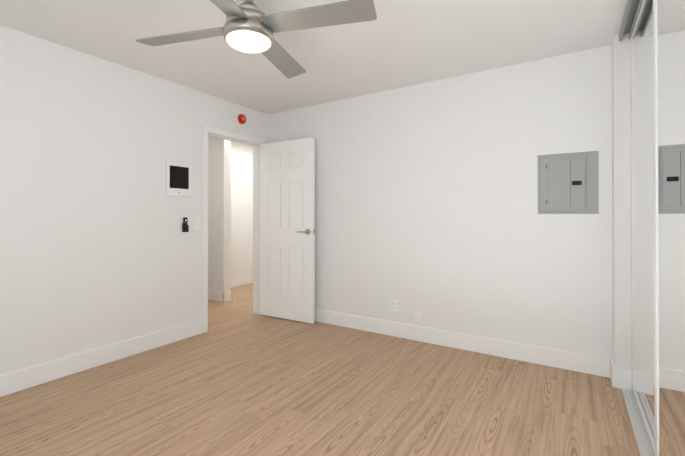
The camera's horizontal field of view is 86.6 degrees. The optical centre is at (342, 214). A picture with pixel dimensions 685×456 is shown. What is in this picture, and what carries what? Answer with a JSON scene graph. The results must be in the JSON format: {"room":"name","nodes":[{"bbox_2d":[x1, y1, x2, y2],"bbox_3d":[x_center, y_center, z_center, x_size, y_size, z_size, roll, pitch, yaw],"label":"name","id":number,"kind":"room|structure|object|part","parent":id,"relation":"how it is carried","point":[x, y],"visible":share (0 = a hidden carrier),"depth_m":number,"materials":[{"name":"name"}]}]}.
{"room":"empty bedroom","nodes":[
{"label":"empty bedroom","id":0,"kind":"room"},
{"bbox_2d":[0,25,268,374],"bbox_3d":[-2.055,-0.024,2.801,0.120,2.440,4.074,0,0,32],"label":"wall","id":1,"kind":"structure","parent":0,"point":[99,248],"depth_m":2.84,"materials":[{"name":"white paint"}]},
{"bbox_2d":[0,319,202,396],"bbox_3d":[-2.210,1.124,2.419,0.019,0.140,2.972,0,0,32],"label":"baseboard","id":2,"kind":"structure","parent":1,"relation":"attached to","point":[21,379],"depth_m":2.82,"materials":[{"name":"white wood"}]},
{"bbox_2d":[166,162,190,196],"bbox_3d":[-1.550,-0.328,3.454,0.038,0.315,0.255,0,0,32],"label":"intercom panel","id":3,"kind":"object","parent":1,"relation":"in","point":[178,179],"visible":1,"depth_m":3.44,"materials":[{"name":"white plastic"}]},
{"bbox_2d":[182,217,188,231],"bbox_3d":[-1.518,0.100,3.511,0.028,0.140,0.056,0,0,32],"label":"remote","id":4,"kind":"object","parent":1,"relation":"attached to","point":[185,226],"visible":1,"depth_m":3.50,"materials":[{"name":"black plastic"}]},
{"bbox_2d":[193,218,199,229],"bbox_3d":[-1.455,0.096,3.623,0.014,0.116,0.072,0,0,32],"label":"switch plate","id":5,"kind":"object","parent":1,"relation":"attached to","point":[196,221],"visible":1,"depth_m":3.62,"materials":[{"name":"white plastic"}]},
{"bbox_2d":[202,125,264,332],"bbox_3d":[-1.238,0.149,4.091,0.152,2.107,0.884,0,0,32],"label":"door frame","id":6,"kind":"structure","parent":1,"relation":"attached to","point":[206,130],"depth_m":4.01,"materials":[{"name":"white wood"}]},
{"bbox_2d":[260,137,314,323],"bbox_3d":[-0.638,0.176,4.173,0.764,2.030,0.140,0,0,32],"label":"door","id":7,"kind":"structure","parent":6,"relation":"attached to","point":[287,229],"depth_m":4.13,"materials":[{"name":"white paint"}]},
{"bbox_3d":[-0.394,0.191,4.019,0.188,0.066,0.140,0,0,32],"label":"handle","id":8,"kind":"part","parent":7,"relation":"part of","materials":[{"name":"silver metal"}]},
{"bbox_2d":[238,114,245,123],"bbox_3d":[-1.132,-1.082,4.119,0.038,0.112,0.112,0,0,32],"label":"detector","id":9,"kind":"object","parent":1,"relation":"attached to","point":[241,118],"visible":0.94,"depth_m":4.10,"materials":[{"name":"red plastic"}]},
{"bbox_2d":[208,136,230,291],"bbox_3d":[-1.915,-0.011,5.248,0.740,2.440,0.120,0,0,32],"label":"wall","id":10,"kind":"structure","parent":0,"point":[219,214],"depth_m":5.07,"materials":[{"name":"white paint"}]},
{"bbox_2d":[208,290,226,301],"bbox_3d":[-1.924,1.139,5.186,0.725,0.140,0.045,0,0,32],"label":"baseboard","id":11,"kind":"structure","parent":10,"relation":"attached to","point":[219,296],"depth_m":5.04,"materials":[{"name":"white wood"}]},
{"bbox_2d":[227,290,231,300],"bbox_3d":[-1.868,1.139,5.274,0.725,0.140,0.045,0,0,32],"label":"baseboard","id":12,"kind":"structure","parent":10,"relation":"attached to","point":[229,293],"depth_m":5.06,"materials":[{"name":"white wood"}]},
{"bbox_2d":[231,141,252,278],"bbox_3d":[-2.471,-0.012,5.174,0.120,2.440,5.100,0,0,32],"label":"wall","id":13,"kind":"structure","parent":0,"point":[241,206],"depth_m":6.23,"materials":[{"name":"white paint"}]},
{"bbox_2d":[231,275,252,286],"bbox_3d":[-1.653,1.144,6.336,0.015,0.140,2.010,0,0,32],"label":"baseboard","id":14,"kind":"structure","parent":13,"relation":"attached to","point":[245,280],"depth_m":6.21,"materials":[{"name":"white wood"}]},
{"bbox_2d":[0,0,627,114],"bbox_3d":[-0.799,-1.281,3.371,7.200,0.080,6.370,0,0,32],"label":"ceiling","id":15,"kind":"structure","parent":0,"point":[395,44],"depth_m":2.60,"materials":[{"name":"white paint"}]},
{"bbox_2d":[135,0,376,77],"bbox_3d":[-0.485,-1.054,1.880,1.017,0.388,1.017,0,0,-30],"label":"fan","id":16,"kind":"object","parent":15,"relation":"hanging from","point":[250,26],"visible":1,"depth_m":1.80,"materials":[{"name":"silver metal"}]},
{"bbox_2d":[0,283,639,455],"bbox_3d":[-0.799,1.229,3.358,7.200,0.060,6.370,0,0,32],"label":"floor","id":17,"kind":"structure","parent":0,"point":[239,378],"depth_m":2.31,"materials":[{"name":"brown wood"}]},
{"bbox_2d":[619,0,684,455],"bbox_3d":[1.081,-0.032,1.085,0.115,2.440,3.285,0,0,32],"label":"closet","id":18,"kind":"object","parent":17,"relation":"on","point":[654,398],"visible":1,"depth_m":1.53,"materials":[{"name":"metal"}]},
{"bbox_3d":[1.081,-1.226,1.091,0.115,0.052,3.285,0,0,32],"label":"closet track rail","id":19,"kind":"part","parent":18,"relation":"part of","materials":[{"name":"metal"}]},
{"bbox_3d":[1.081,1.181,1.078,0.107,0.014,3.285,0,0,32],"label":"closet track rail","id":20,"kind":"part","parent":18,"relation":"part of","materials":[{"name":"silver metal"}]},
{"bbox_3d":[1.660,-0.018,1.972,0.024,2.391,1.164,0,0,32],"label":"mirror door frame","id":21,"kind":"part","parent":18,"relation":"part of","materials":[{"name":"white metal"}]},
{"bbox_3d":[1.655,-0.018,1.975,0.004,2.383,1.156,0,0,32],"label":"mirror door glass","id":22,"kind":"part","parent":18,"relation":"part of","materials":[{"name":"mirror"}]},
{"bbox_3d":[1.057,-0.023,1.088,0.024,2.391,1.165,0,0,32],"label":"mirror door frame","id":23,"kind":"part","parent":18,"relation":"part of","materials":[{"name":"white metal"}]},
{"bbox_3d":[1.052,-0.023,1.091,0.004,2.383,1.157,0,0,32],"label":"mirror door glass","id":24,"kind":"part","parent":18,"relation":"part of","materials":[{"name":"mirror"}]},
{"bbox_2d":[268,45,631,359],"bbox_3d":[0.883,-0.021,3.424,4.420,2.440,0.120,0,0,32],"label":"wall","id":25,"kind":"structure","parent":0,"point":[426,200],"depth_m":3.20,"materials":[{"name":"white paint"}]},
{"bbox_2d":[391,299,397,311],"bbox_3d":[0.510,0.900,3.578,0.072,0.116,0.009,0,0,32],"label":"outlet","id":26,"kind":"object","parent":25,"relation":"attached to","point":[394,305],"visible":1,"depth_m":3.57,"materials":[{"name":"white plastic"}]},
{"bbox_2d":[414,311,420,318],"bbox_3d":[0.713,0.955,3.449,0.072,0.072,0.010,0,0,32],"label":"electrical outlet cover","id":27,"kind":"object","parent":25,"relation":"attached to","point":[417,314],"visible":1,"depth_m":3.44,"materials":[{"name":"white plastic"}]},
{"bbox_2d":[315,309,609,377],"bbox_3d":[0.517,1.130,3.565,3.405,0.140,0.024,0,0,32],"label":"baseboard","id":28,"kind":"structure","parent":25,"relation":"attached to","point":[584,363],"depth_m":3.15,"materials":[{"name":"white wood"}]},
{"bbox_2d":[538,151,598,213],"bbox_3d":[1.733,-0.239,2.804,0.400,0.470,0.021,0,0,32],"label":"electrical panel","id":29,"kind":"object","parent":25,"relation":"attached to","point":[568,183],"visible":1,"depth_m":2.80,"materials":[{"name":"grey metal"}]},
{"bbox_2d":[611,33,631,369],"bbox_3d":[1.968,-0.025,2.567,0.091,2.440,0.169,0,0,32],"label":"wall","id":30,"kind":"structure","parent":0,"point":[621,209],"depth_m":2.50,"materials":[{"name":"white paint"}]},
{"bbox_2d":[610,359,631,390],"bbox_3d":[1.954,1.125,2.552,0.106,0.140,0.169,0,0,32],"label":"baseboard","id":31,"kind":"structure","parent":30,"relation":"attached to","point":[621,378],"depth_m":2.48,"materials":[{"name":"white wood"}]}
]}

